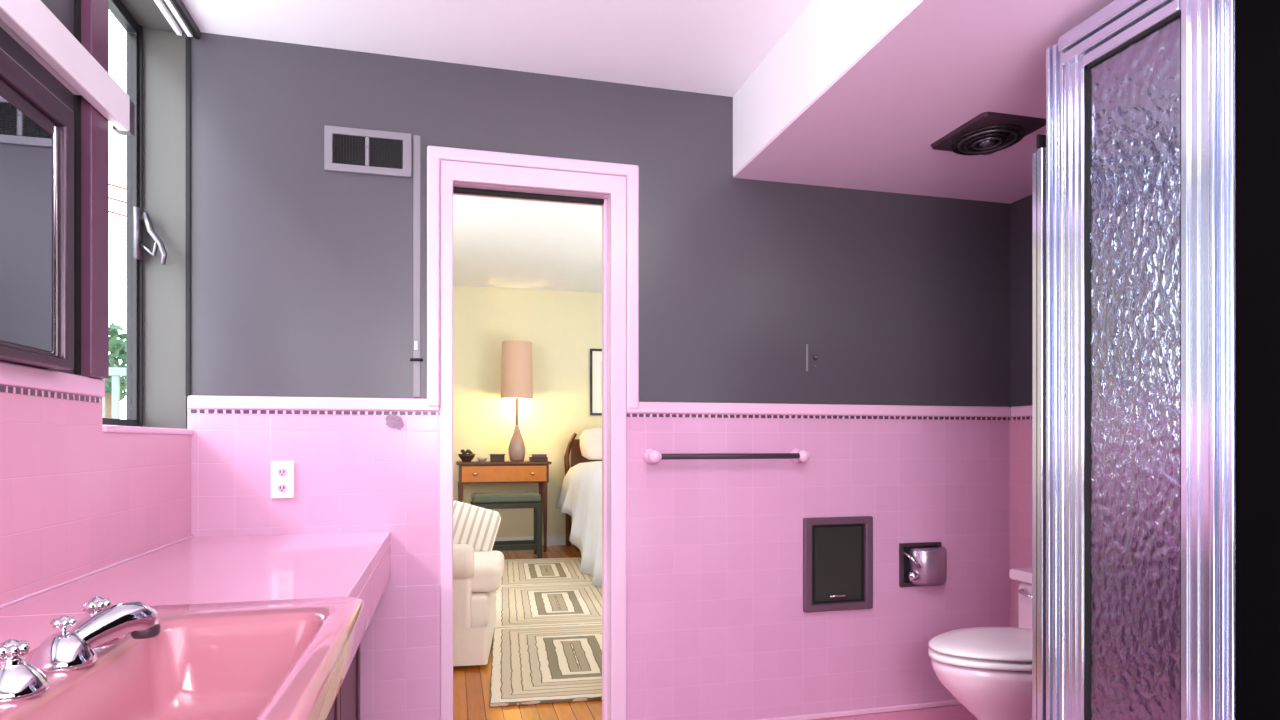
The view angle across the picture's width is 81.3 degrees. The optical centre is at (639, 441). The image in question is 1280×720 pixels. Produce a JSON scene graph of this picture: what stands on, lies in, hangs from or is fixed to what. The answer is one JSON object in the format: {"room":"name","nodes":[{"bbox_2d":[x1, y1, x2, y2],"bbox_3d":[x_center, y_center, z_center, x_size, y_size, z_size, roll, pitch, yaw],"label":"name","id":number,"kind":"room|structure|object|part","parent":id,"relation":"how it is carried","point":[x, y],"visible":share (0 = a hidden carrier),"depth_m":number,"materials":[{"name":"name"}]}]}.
{"room":"bathroom","nodes":[
{"label":"bathroom","id":0,"kind":"room"},
{"bbox_2d":[0,0,193,603],"bbox_3d":[-1.026,-0.290,0.322,0.210,2.800,4.330,0,0,-14],"label":"wall","id":1,"kind":"structure","parent":0,"point":[80,495],"depth_m":1.65,"materials":[{"name":"pink tile"}]},
{"bbox_2d":[0,48,73,369],"bbox_3d":[-0.990,-0.427,0.641,0.057,0.549,1.932,0,0,-14],"label":"framed mirror","id":2,"kind":"object","parent":1,"relation":"attached to","point":[37,128],"visible":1,"depth_m":1.45,"materials":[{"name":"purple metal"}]},
{"bbox_2d":[0,96,53,351],"bbox_3d":[-0.995,-0.405,0.632,0.042,0.441,1.836,0,0,-14],"label":"mirror glass","id":3,"kind":"object","parent":2,"relation":"attached to","point":[26,140],"depth_m":1.43,"materials":[{"name":"silver mirror"}]},
{"bbox_2d":[0,0,134,135],"bbox_3d":[-1.019,-0.820,0.751,0.054,0.090,2.358,0,0,-14],"label":"light fixture","id":4,"kind":"object","parent":1,"relation":"attached to","point":[30,23],"visible":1,"depth_m":1.56,"materials":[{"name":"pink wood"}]},
{"bbox_2d":[74,0,108,378],"bbox_3d":[-1.289,-0.750,1.753,0.028,1.195,0.110,0,0,-14],"label":"trim","id":5,"kind":"structure","parent":1,"relation":"attached to","point":[91,17],"depth_m":1.73,"materials":[{"name":"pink paint"}]},
{"bbox_2d":[102,0,166,426],"bbox_3d":[-1.488,-0.689,2.076,0.131,1.293,0.699,0,0,-14],"label":"window","id":6,"kind":"structure","parent":1,"relation":"in","point":[136,217],"depth_m":2.37,"materials":[{"name":"metal"}]},
{"bbox_3d":[-1.534,-0.689,2.065,0.038,1.293,0.699,0,0,-14],"label":"frame","id":7,"kind":"part","parent":6,"relation":"part of","materials":[{"name":"metal"}]},
{"bbox_3d":[-1.546,-0.650,2.361,0.113,0.181,0.038,0,0,2],"label":"casement handle","id":8,"kind":"part","parent":6,"relation":"part of","materials":[{"name":"metal"}]},
{"bbox_2d":[120,0,184,32],"bbox_3d":[-1.474,-1.341,2.080,0.170,0.012,0.699,0,0,-14],"label":"trim","id":9,"kind":"structure","parent":1,"relation":"attached to","point":[146,13],"depth_m":2.33,"materials":[{"name":"paint"}]},
{"bbox_2d":[0,532,390,713],"bbox_3d":[-0.854,0.385,1.288,0.618,0.161,2.518,0,0,-14],"label":"countertop","id":10,"kind":"structure","parent":1,"relation":"attached to","point":[191,569],"depth_m":1.74,"materials":[{"name":"pink tile"}]},
{"bbox_2d":[0,596,160,703],"bbox_3d":[-0.762,0.266,1.016,0.140,0.069,0.331,0,0,-14],"label":"widespread faucet","id":11,"kind":"object","parent":10,"relation":"on","point":[104,622],"visible":1,"depth_m":0.99,"materials":[{"name":"silver metal"}]},
{"bbox_3d":[-0.750,0.246,0.887,0.039,0.023,0.039,0,0,-14],"label":"fluted knob","id":12,"kind":"part","parent":11,"relation":"part of","materials":[{"name":"silver metal"}]},
{"bbox_3d":[-0.777,0.279,1.004,0.076,0.043,0.076,0,0,-14],"label":"spout","id":13,"kind":"part","parent":11,"relation":"part of","materials":[{"name":"silver metal"}]},
{"bbox_3d":[-0.777,0.249,1.004,0.032,0.031,0.030,0,0,-14],"label":"lift knob","id":14,"kind":"part","parent":11,"relation":"part of","materials":[{"name":"silver metal"}]},
{"bbox_3d":[-0.824,0.246,1.131,0.039,0.023,0.039,0,0,-14],"label":"fluted knob","id":15,"kind":"part","parent":11,"relation":"part of","materials":[{"name":"silver metal"}]},
{"bbox_3d":[-0.751,0.264,1.057,0.046,0.065,0.132,0,0,24],"label":"spout","id":16,"kind":"part","parent":11,"relation":"part of","materials":[{"name":"silver metal"}]},
{"bbox_2d":[0,597,365,719],"bbox_3d":[-0.645,0.380,1.002,0.440,0.158,0.856,0,0,-14],"label":"sink","id":17,"kind":"object","parent":10,"relation":"in","point":[288,659],"visible":0.71,"depth_m":1.23,"materials":[{"name":"ceramic"}]},
{"bbox_2d":[182,0,811,96],"bbox_3d":[0.568,-1.407,0.666,3.470,0.120,4.450,0,0,-14],"label":"ceiling","id":18,"kind":"structure","parent":0,"point":[713,47],"depth_m":2.45,"materials":[{"name":"white paint"}]},
{"bbox_2d":[154,0,199,38],"bbox_3d":[-1.285,-1.332,1.695,0.069,0.028,1.520,0,0,-14],"label":"track","id":19,"kind":"object","parent":18,"relation":"attached to","point":[177,7],"visible":1,"depth_m":2.33,"materials":[{"name":"white metal"}]},
{"bbox_3d":[-1.311,-1.334,1.689,0.016,0.024,1.520,0,0,-14],"label":"rail","id":20,"kind":"part","parent":19,"relation":"part of","materials":[{"name":"white metal"}]},
{"bbox_3d":[-1.281,-1.334,1.696,0.016,0.024,1.520,0,0,-14],"label":"rail","id":21,"kind":"part","parent":19,"relation":"part of","materials":[{"name":"white metal"}]},
{"bbox_2d":[453,286,601,537],"bbox_3d":[-0.787,-0.360,8.107,4.320,2.940,0.100,0,0,-14],"label":"wall","id":22,"kind":"structure","parent":0,"point":[562,328],"depth_m":7.94,"materials":[{"name":"beige paint"}]},
{"bbox_2d":[495,535,573,545],"bbox_3d":[-0.773,1.060,8.051,4.320,0.100,0.015,0,0,-14],"label":"baseboard","id":23,"kind":"structure","parent":22,"relation":"attached to","point":[551,540],"depth_m":7.99,"materials":[{"name":"wood"}]},
{"bbox_2d":[590,349,601,414],"bbox_3d":[-0.263,-0.652,8.176,0.580,0.725,0.025,0,0,-14],"label":"framed picture","id":24,"kind":"object","parent":22,"relation":"attached to","point":[595,354],"visible":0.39,"depth_m":8.12,"materials":[{"name":"paper"}]},
{"bbox_2d":[601,361,601,402],"bbox_3d":[-0.262,-0.655,8.175,0.330,0.450,0.003,0,0,-14],"label":"print","id":25,"kind":"object","parent":24,"relation":"attached to","point":[601,361],"depth_m":8.13},
{"bbox_2d":[453,195,601,292],"bbox_3d":[-0.138,-1.680,5.563,4.320,0.100,5.150,0,0,-14],"label":"ceiling","id":26,"kind":"structure","parent":0,"point":[498,242],"depth_m":6.18,"materials":[{"name":"white paint"}]},
{"bbox_2d":[186,32,1010,719],"bbox_3d":[0.023,-0.290,2.875,3.435,2.800,0.140,0,0,-14],"label":"wall","id":27,"kind":"structure","parent":0,"point":[302,272],"depth_m":2.84,"materials":[{"name":"grey paint"}]},
{"bbox_2d":[143,28,185,428],"bbox_3d":[-1.545,-0.689,2.420,0.126,1.293,0.005,0,0,-14],"label":"window frame","id":28,"kind":"structure","parent":27,"relation":"attached to","point":[164,52],"depth_m":2.42,"materials":[{"name":"paint"}]},
{"bbox_2d":[186,35,190,395],"bbox_3d":[-1.477,-0.750,2.435,0.012,1.195,0.009,0,0,-14],"label":"trim","id":29,"kind":"structure","parent":27,"relation":"attached to","point":[188,39],"depth_m":2.43,"materials":[{"name":"grey paint"}]},
{"bbox_2d":[271,461,293,498],"bbox_3d":[-1.197,0.127,2.493,0.072,0.125,0.014,0,0,-14],"label":"wall outlet","id":30,"kind":"object","parent":27,"relation":"attached to","point":[282,472],"visible":1,"depth_m":2.49,"materials":[{"name":"plastic"}]},
{"bbox_2d":[277,483,286,491],"bbox_3d":[-1.196,0.153,2.491,0.029,0.029,0.006,0,0,-14],"label":"socket","id":31,"kind":"object","parent":30,"relation":"attached to","point":[281,487],"depth_m":2.49,"materials":[{"name":"pink plastic"}]},
{"bbox_2d":[277,468,286,475],"bbox_3d":[-1.196,0.100,2.491,0.029,0.029,0.006,0,0,-14],"label":"socket","id":32,"kind":"object","parent":30,"relation":"attached to","point":[280,471],"depth_m":2.49,"materials":[{"name":"plastic"}]},
{"bbox_2d":[324,125,411,177],"bbox_3d":[-0.936,-1.001,2.571,0.284,0.152,0.016,0,0,-14],"label":"air vent","id":33,"kind":"object","parent":27,"relation":"in","point":[348,150],"visible":1,"depth_m":2.57,"materials":[{"name":"metal"}]},
{"bbox_2d":[333,134,402,168],"bbox_3d":[-0.938,-1.002,2.571,0.228,0.102,0.006,0,0,-14],"label":"grille","id":34,"kind":"object","parent":33,"relation":"attached to","point":[350,151],"depth_m":2.57,"materials":[{"name":"metal"}]},
{"bbox_2d":[385,414,403,429],"bbox_3d":[-0.851,-0.070,2.586,0.063,0.056,0.004,0,0,-14],"label":"hook","id":35,"kind":"object","parent":27,"relation":"attached to","point":[392,421],"visible":1,"depth_m":2.58,"materials":[{"name":"ceramic"}]},
{"bbox_2d":[413,135,420,397],"bbox_3d":[-0.782,-0.616,2.612,0.025,0.919,0.010,0,0,-14],"label":"conduit","id":36,"kind":"object","parent":27,"relation":"attached to","point":[416,138],"visible":1,"depth_m":2.61,"materials":[{"name":"paint"}]},
{"bbox_2d":[410,341,422,360],"bbox_3d":[-0.780,-0.318,2.602,0.044,0.069,0.014,0,0,-14],"label":"bracket","id":37,"kind":"object","parent":36,"relation":"attached to","point":[415,342],"depth_m":2.60,"materials":[{"name":"plastic"}]},
{"bbox_3d":[-0.783,-0.337,2.604,0.011,0.030,0.006,0,0,-14],"label":"plate","id":38,"kind":"part","parent":37,"relation":"part of","materials":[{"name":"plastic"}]},
{"bbox_2d":[427,146,638,719],"bbox_3d":[-0.394,0.035,2.777,0.767,2.150,0.164,0,0,-14],"label":"door frame","id":39,"kind":"structure","parent":27,"relation":"in","point":[616,185],"depth_m":2.77,"materials":[{"name":"paint"}]},
{"bbox_2d":[643,448,809,464],"bbox_3d":[0.342,0.054,2.850,0.662,0.062,0.082,0,0,-14],"label":"towel bar","id":40,"kind":"object","parent":27,"relation":"attached to","point":[651,456],"visible":1,"depth_m":2.82,"materials":[{"name":"metal"}]},
{"bbox_2d":[806,344,817,370],"bbox_3d":[0.691,-0.339,2.983,0.047,0.107,0.020,0,0,-14],"label":"hook remnant","id":41,"kind":"object","parent":27,"relation":"attached to","point":[815,356],"visible":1,"depth_m":2.98,"materials":[{"name":"paint"}]},
{"bbox_2d":[803,516,872,612],"bbox_3d":[0.799,0.489,2.993,0.305,0.375,0.031,0,0,-14],"label":"recessed wall panel","id":42,"kind":"object","parent":27,"relation":"attached to","point":[837,551],"visible":1,"depth_m":2.99,"materials":[{"name":"metal"}]},
{"bbox_3d":[0.797,0.489,2.999,0.205,0.295,0.007,0,0,-14],"label":"door panel","id":43,"kind":"part","parent":42,"relation":"part of","materials":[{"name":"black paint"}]},
{"bbox_3d":[0.798,0.617,2.984,0.083,0.014,0.016,0,0,-14],"label":"pull handle","id":44,"kind":"part","parent":42,"relation":"part of","materials":[{"name":"silver metal"}]},
{"bbox_2d":[899,542,946,586],"bbox_3d":[1.181,0.508,3.069,0.214,0.180,0.071,0,0,-14],"label":"toilet paper holder","id":45,"kind":"object","parent":27,"relation":"attached to","point":[922,563],"visible":1,"depth_m":3.05,"materials":[{"name":"metal"}]},
{"bbox_3d":[1.116,0.483,3.050,0.073,0.066,0.026,0,0,20],"label":"spring arm","id":46,"kind":"part","parent":45,"relation":"part of","materials":[{"name":"silver metal"}]},
{"bbox_2d":[453,545,976,719],"bbox_3d":[0.378,1.170,3.337,4.420,0.120,9.720,0,0,-14],"label":"floor","id":47,"kind":"structure","parent":0,"point":[471,684],"depth_m":3.10,"materials":[{"name":"brown wood"}]},
{"bbox_2d":[326,644,359,719],"bbox_3d":[-0.885,0.792,1.279,0.550,0.635,2.517,0,0,-14],"label":"vanity cabinet","id":48,"kind":"object","parent":47,"relation":"on","point":[346,705],"visible":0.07,"depth_m":2.31,"materials":[{"name":"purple wood"}]},
{"bbox_3d":[-0.787,0.745,1.832,0.016,0.510,0.484,0,0,-14],"label":"door","id":49,"kind":"part","parent":48,"relation":"part of","materials":[{"name":"brown wood"}]},
{"bbox_3d":[-0.776,0.745,1.835,0.006,0.510,0.484,0,0,-14],"label":"raised frame","id":50,"kind":"part","parent":48,"relation":"part of","materials":[{"name":"brown wood"}]},
{"bbox_3d":[-0.908,0.745,2.307,0.016,0.510,0.464,0,0,-14],"label":"door","id":51,"kind":"part","parent":48,"relation":"part of","materials":[{"name":"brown wood"}]},
{"bbox_3d":[-0.897,0.745,2.310,0.006,0.510,0.464,0,0,-14],"label":"raised frame","id":52,"kind":"part","parent":48,"relation":"part of","materials":[{"name":"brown wood"}]},
{"bbox_2d":[453,544,503,665],"bbox_3d":[-1.258,0.680,4.065,1.000,0.820,1.058,0,0,-8],"label":"armchair","id":53,"kind":"object","parent":47,"relation":"on","point":[477,576],"visible":0.29,"depth_m":3.65,"materials":[{"name":"white fabric"}]},
{"bbox_3d":[-1.227,0.845,3.645,0.780,0.470,0.130,0,0,-8],"label":"arm","id":54,"kind":"part","parent":53,"relation":"part of"},
{"bbox_2d":[453,501,500,551],"bbox_3d":[-1.008,0.510,4.418,0.361,0.321,0.158,0,0,-8],"label":"striped cushion","id":55,"kind":"object","parent":53,"relation":"on","point":[477,527],"visible":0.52,"depth_m":4.38,"materials":[{"name":"fabric"}]},
{"bbox_3d":[-1.238,0.930,4.068,0.840,0.300,0.720,0,0,-8],"label":"seat","id":56,"kind":"part","parent":53,"relation":"part of","materials":[{"name":"white fabric"}]},
{"bbox_2d":[471,551,503,592],"bbox_3d":[-1.159,0.710,4.080,0.800,0.140,0.620,0,0,-8],"label":"seat cushion","id":57,"kind":"object","parent":53,"relation":"on","point":[489,565],"depth_m":3.84,"materials":[{"name":"white fabric"}]},
{"bbox_2d":[456,461,551,551],"bbox_3d":[-1.395,0.654,7.597,0.930,0.912,0.487,0,0,-14],"label":"console table","id":58,"kind":"object","parent":47,"relation":"on","point":[473,472],"visible":0.78,"depth_m":7.41,"materials":[{"name":"brown wood"}]},
{"bbox_3d":[-1.763,0.760,7.321,0.044,0.700,0.044,0,0,-14],"label":"leg","id":59,"kind":"part","parent":58,"relation":"part of","materials":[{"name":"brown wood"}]},
{"bbox_2d":[458,449,474,461],"bbox_3d":[-1.727,0.135,7.423,0.170,0.126,0.170,0,0,-14],"label":"bowl","id":60,"kind":"object","parent":58,"relation":"on","point":[464,456],"visible":1,"depth_m":7.37,"materials":[{"name":"ceramic"}]},
{"bbox_2d":[477,457,487,461],"bbox_3d":[-1.577,0.176,7.441,0.116,0.043,0.116,0,0,-14],"label":"dish","id":61,"kind":"object","parent":58,"relation":"on","point":[480,459],"visible":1,"depth_m":7.41,"materials":[{"name":"ceramic"}]},
{"bbox_2d":[490,454,504,461],"bbox_3d":[-1.431,0.159,7.478,0.150,0.078,0.090,0,0,-14],"label":"trinket box","id":62,"kind":"object","parent":58,"relation":"on","point":[493,457],"visible":1,"depth_m":7.44,"materials":[{"name":"leather"}]},
{"bbox_3d":[-1.345,0.317,7.401,0.830,0.157,0.017,0,0,-14],"label":"drawer","id":63,"kind":"part","parent":58,"relation":"part of","materials":[{"name":"brown wood"}]},
{"bbox_2d":[501,340,532,460],"bbox_3d":[-1.262,-0.419,7.645,0.330,1.235,0.330,0,0,6],"label":"table lamp","id":64,"kind":"object","parent":58,"relation":"on","point":[516,363],"visible":0.98,"depth_m":7.53,"materials":[{"name":"ceramic"}]},
{"bbox_3d":[-1.262,-0.347,7.645,0.024,0.350,0.024,0,0,-14],"label":"stem","id":65,"kind":"part","parent":64,"relation":"part of","materials":[{"name":"gold metal"}]},
{"bbox_3d":[-1.262,-0.732,7.645,0.330,0.580,0.330,0,0,-14],"label":"lamp shade","id":66,"kind":"part","parent":64,"relation":"part of","materials":[{"name":"fabric"}]},
{"bbox_2d":[529,457,547,461],"bbox_3d":[-1.039,0.176,7.599,0.180,0.043,0.140,0,0,-14],"label":"book","id":67,"kind":"object","parent":58,"relation":"on","point":[531,459],"visible":0.96,"depth_m":7.53,"materials":[{"name":"leather"}]},
{"bbox_2d":[531,454,546,456],"bbox_3d":[-1.034,0.140,7.600,0.150,0.030,0.140,0,0,-14],"label":"book","id":68,"kind":"object","parent":67,"relation":"on","point":[532,455],"visible":0.96,"depth_m":7.53,"materials":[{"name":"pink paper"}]},
{"bbox_3d":[-1.050,0.760,7.885,0.044,0.700,0.044,0,0,-14],"label":"leg","id":69,"kind":"part","parent":58,"relation":"part of","materials":[{"name":"brown wood"}]},
{"bbox_3d":[-0.959,0.760,7.526,0.044,0.700,0.044,0,0,-14],"label":"leg","id":70,"kind":"part","parent":58,"relation":"part of","materials":[{"name":"brown wood"}]},
{"bbox_2d":[470,492,542,558],"bbox_3d":[-1.287,0.800,7.154,0.660,0.620,0.360,0,0,-14],"label":"upholstered bench","id":71,"kind":"object","parent":47,"relation":"on","point":[488,500],"visible":0.67,"depth_m":7.03,"materials":[{"name":"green fabric"}]},
{"bbox_2d":[471,492,540,503],"bbox_3d":[-1.287,0.532,7.154,0.640,0.085,0.340,0,0,-14],"label":"cushion","id":72,"kind":"object","parent":71,"relation":"on","point":[481,497],"depth_m":7.01,"materials":[{"name":"green fabric"}]},
{"bbox_3d":[-1.287,0.600,7.154,0.660,0.050,0.360,0,0,-14],"label":"seat frame","id":73,"kind":"part","parent":71,"relation":"part of","materials":[{"name":"green paint"}]},
{"bbox_3d":[-1.030,0.868,7.379,0.044,0.485,0.044,0,0,-14],"label":"leg","id":74,"kind":"part","parent":71,"relation":"part of","materials":[{"name":"green paint"}]},
{"bbox_3d":[-0.953,0.868,7.079,0.044,0.485,0.044,0,0,-14],"label":"leg","id":75,"kind":"part","parent":71,"relation":"part of","materials":[{"name":"green paint"}]},
{"bbox_2d":[489,557,601,706],"bbox_3d":[-0.566,1.101,5.093,0.840,0.015,3.870,0,0,-10],"label":"runner rug","id":76,"kind":"object","parent":47,"relation":"on","point":[547,647],"visible":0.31,"depth_m":4.21,"materials":[{"name":"beige carpet"}]},
{"bbox_2d":[556,433,601,587],"bbox_3d":[0.267,0.505,6.740,1.753,1.209,2.890,0,0,-14],"label":"bed","id":77,"kind":"object","parent":47,"relation":"on","point":[580,496],"visible":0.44,"depth_m":6.65,"materials":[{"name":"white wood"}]},
{"bbox_3d":[-0.021,0.505,8.127,1.626,1.209,0.060,0,0,-14],"label":"headboard","id":78,"kind":"part","parent":77,"relation":"part of","materials":[{"name":"brown wood"}]},
{"bbox_2d":[580,427,601,459],"bbox_3d":[-0.301,0.015,7.759,0.650,0.330,0.296,0,0,-14],"label":"pillow","id":79,"kind":"object","parent":77,"relation":"on","point":[591,438],"visible":0.46,"depth_m":7.59,"materials":[{"name":"white fabric"}]},
{"bbox_2d":[928,568,1031,719],"bbox_3d":[1.355,0.795,2.556,0.785,0.630,0.515,0,0,-14],"label":"toilet","id":80,"kind":"object","parent":47,"relation":"on","point":[987,670],"visible":0.44,"depth_m":2.43,"materials":[{"name":"ceramic"}]},
{"bbox_3d":[1.234,0.714,2.533,0.538,0.021,0.382,0,0,-14],"label":"seat","id":81,"kind":"part","parent":80,"relation":"part of","materials":[{"name":"plastic"}]},
{"bbox_3d":[1.234,0.680,2.533,0.537,0.025,0.384,0,0,-14],"label":"lid","id":82,"kind":"part","parent":80,"relation":"part of","materials":[{"name":"plastic"}]},
{"bbox_3d":[1.301,0.921,2.550,0.658,0.378,0.382,0,0,-14],"label":"bowl","id":83,"kind":"part","parent":80,"relation":"part of","materials":[{"name":"ceramic"}]},
{"bbox_3d":[1.599,0.501,2.619,0.282,0.042,0.515,0,0,-14],"label":"tank lid","id":84,"kind":"part","parent":80,"relation":"part of","materials":[{"name":"ceramic"}]},
{"bbox_3d":[1.609,0.637,2.621,0.262,0.225,0.485,0,0,-14],"label":"tank","id":85,"kind":"part","parent":80,"relation":"part of","materials":[{"name":"ceramic"}]},
{"bbox_3d":[1.426,0.558,2.738,0.033,0.029,0.088,0,0,-4],"label":"flush lever","id":86,"kind":"part","parent":80,"relation":"part of","materials":[{"name":"silver metal"}]},
{"bbox_3d":[1.095,1.060,1.696,0.100,0.100,0.535,0,0,-14],"label":"shower curb","id":87,"kind":"object","parent":47,"relation":"on","visible":0},
{"bbox_2d":[1032,0,1234,719],"bbox_3d":[1.493,-0.007,1.789,0.896,2.035,0.520,0,0,-14],"label":"shower enclosure","id":88,"kind":"object","parent":87,"relation":"on","point":[1133,167],"visible":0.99,"depth_m":1.65,"materials":[{"name":"metal"}]},
{"bbox_3d":[1.048,0.010,1.858,0.046,2.000,0.051,0,0,-14],"label":"corner post","id":89,"kind":"part","parent":88,"relation":"part of","materials":[{"name":"metal"}]},
{"bbox_3d":[1.094,-0.942,1.655,0.056,0.097,0.366,0,0,-14],"label":"rail","id":90,"kind":"part","parent":88,"relation":"part of","materials":[{"name":"metal"}]},
{"bbox_3d":[1.098,0.024,1.661,0.006,1.833,0.244,0,0,-14],"label":"glass panel","id":91,"kind":"part","parent":88,"relation":"part of","materials":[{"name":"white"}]},
{"bbox_2d":[733,0,1114,203],"bbox_3d":[1.518,-1.190,0.970,1.280,0.315,4.330,0,0,-14],"label":"ceiling","id":92,"kind":"structure","parent":0,"point":[854,94],"depth_m":2.29,"materials":[{"name":"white paint"}]},
{"bbox_2d":[930,112,1045,154],"bbox_3d":[1.161,-1.010,2.491,0.250,0.045,0.285,0,0,-14],"label":"ceiling exhaust fan","id":93,"kind":"object","parent":92,"relation":"attached to","point":[987,133],"visible":0.98,"depth_m":2.44,"materials":[{"name":"dark metal"},{"name":"steel"}]},
{"bbox_2d":[950,124,1024,154],"bbox_3d":[1.161,-1.008,2.492,0.216,0.010,0.242,0,0,-10],"label":"grille","id":94,"kind":"object","parent":93,"relation":"attached to","point":[968,139],"depth_m":2.46,"materials":[{"name":"metal"}]},
{"bbox_2d":[1010,195,1031,627],"bbox_3d":[2.186,-0.290,1.140,0.140,2.800,4.330,0,0,-14],"label":"wall","id":95,"kind":"structure","parent":0,"point":[1020,210],"depth_m":3.16,"materials":[{"name":"grey paint"}]},
{"bbox_2d":[1235,0,1279,719],"bbox_3d":[1.525,0.039,0.133,0.098,2.142,2.705,0,0,-14],"label":"wall","id":96,"kind":"structure","parent":0,"point":[1257,22],"depth_m":1.39,"materials":[{"name":"grey paint"}]},
{"label":"outside","id":97,"kind":"structure","parent":0,"visible":0},
{"bbox_3d":[-9.636,1.460,6.832,12.700,0.100,26.000,0,0,-14],"label":"ground","id":98,"kind":"structure","parent":97,"visible":0},
{"bbox_2d":[102,367,126,418],"bbox_3d":[-3.494,0.460,4.904,1.250,1.900,0.050,0,0,-14],"label":"railing","id":99,"kind":"object","parent":98,"relation":"on","point":[116,372],"visible":0.04,"depth_m":4.90,"materials":[{"name":"white wood"}]},
{"bbox_3d":[-3.494,-0.465,4.904,1.250,0.050,0.050,0,0,-14],"label":"rail","id":100,"kind":"part","parent":99,"relation":"part of","materials":[{"name":"white wood"}]},
{"bbox_2d":[105,323,126,417],"bbox_3d":[-4.342,0.205,6.003,0.689,2.412,0.714,0,0,-14],"label":"shrub","id":101,"kind":"object","parent":98,"relation":"on","point":[117,347],"visible":0.22,"depth_m":5.96,"materials":[{"name":"green plant"}]},
{"bbox_3d":[-4.325,0.381,6.016,0.125,2.061,0.111,0,0,19],"label":"stem","id":102,"kind":"part","parent":101,"relation":"part of","materials":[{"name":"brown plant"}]},
{"bbox_3d":[-4.827,-0.440,5.374,0.133,3.700,0.140,0,0,-14],"label":"utility pole","id":103,"kind":"object","parent":98,"relation":"on","visible":0},
{"bbox_2d":[109,183,126,189],"bbox_3d":[-4.117,-1.920,5.455,1.304,0.294,0.022,0,0,-5],"label":"overhead wire","id":104,"kind":"object","parent":103,"relation":"attached to","point":[113,185],"visible":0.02,"depth_m":5.48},
{"bbox_2d":[109,211,126,216],"bbox_3d":[-4.117,-1.720,5.455,1.304,0.294,0.022,0,0,-5],"label":"overhead wire","id":105,"kind":"object","parent":103,"relation":"attached to","point":[116,213],"visible":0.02,"depth_m":5.48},
{"bbox_2d":[109,197,126,203],"bbox_3d":[-4.117,-1.820,5.455,1.304,0.294,0.022,0,0,-5],"label":"overhead wire","id":106,"kind":"object","parent":103,"relation":"attached to","point":[118,200],"visible":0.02,"depth_m":5.48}
]}

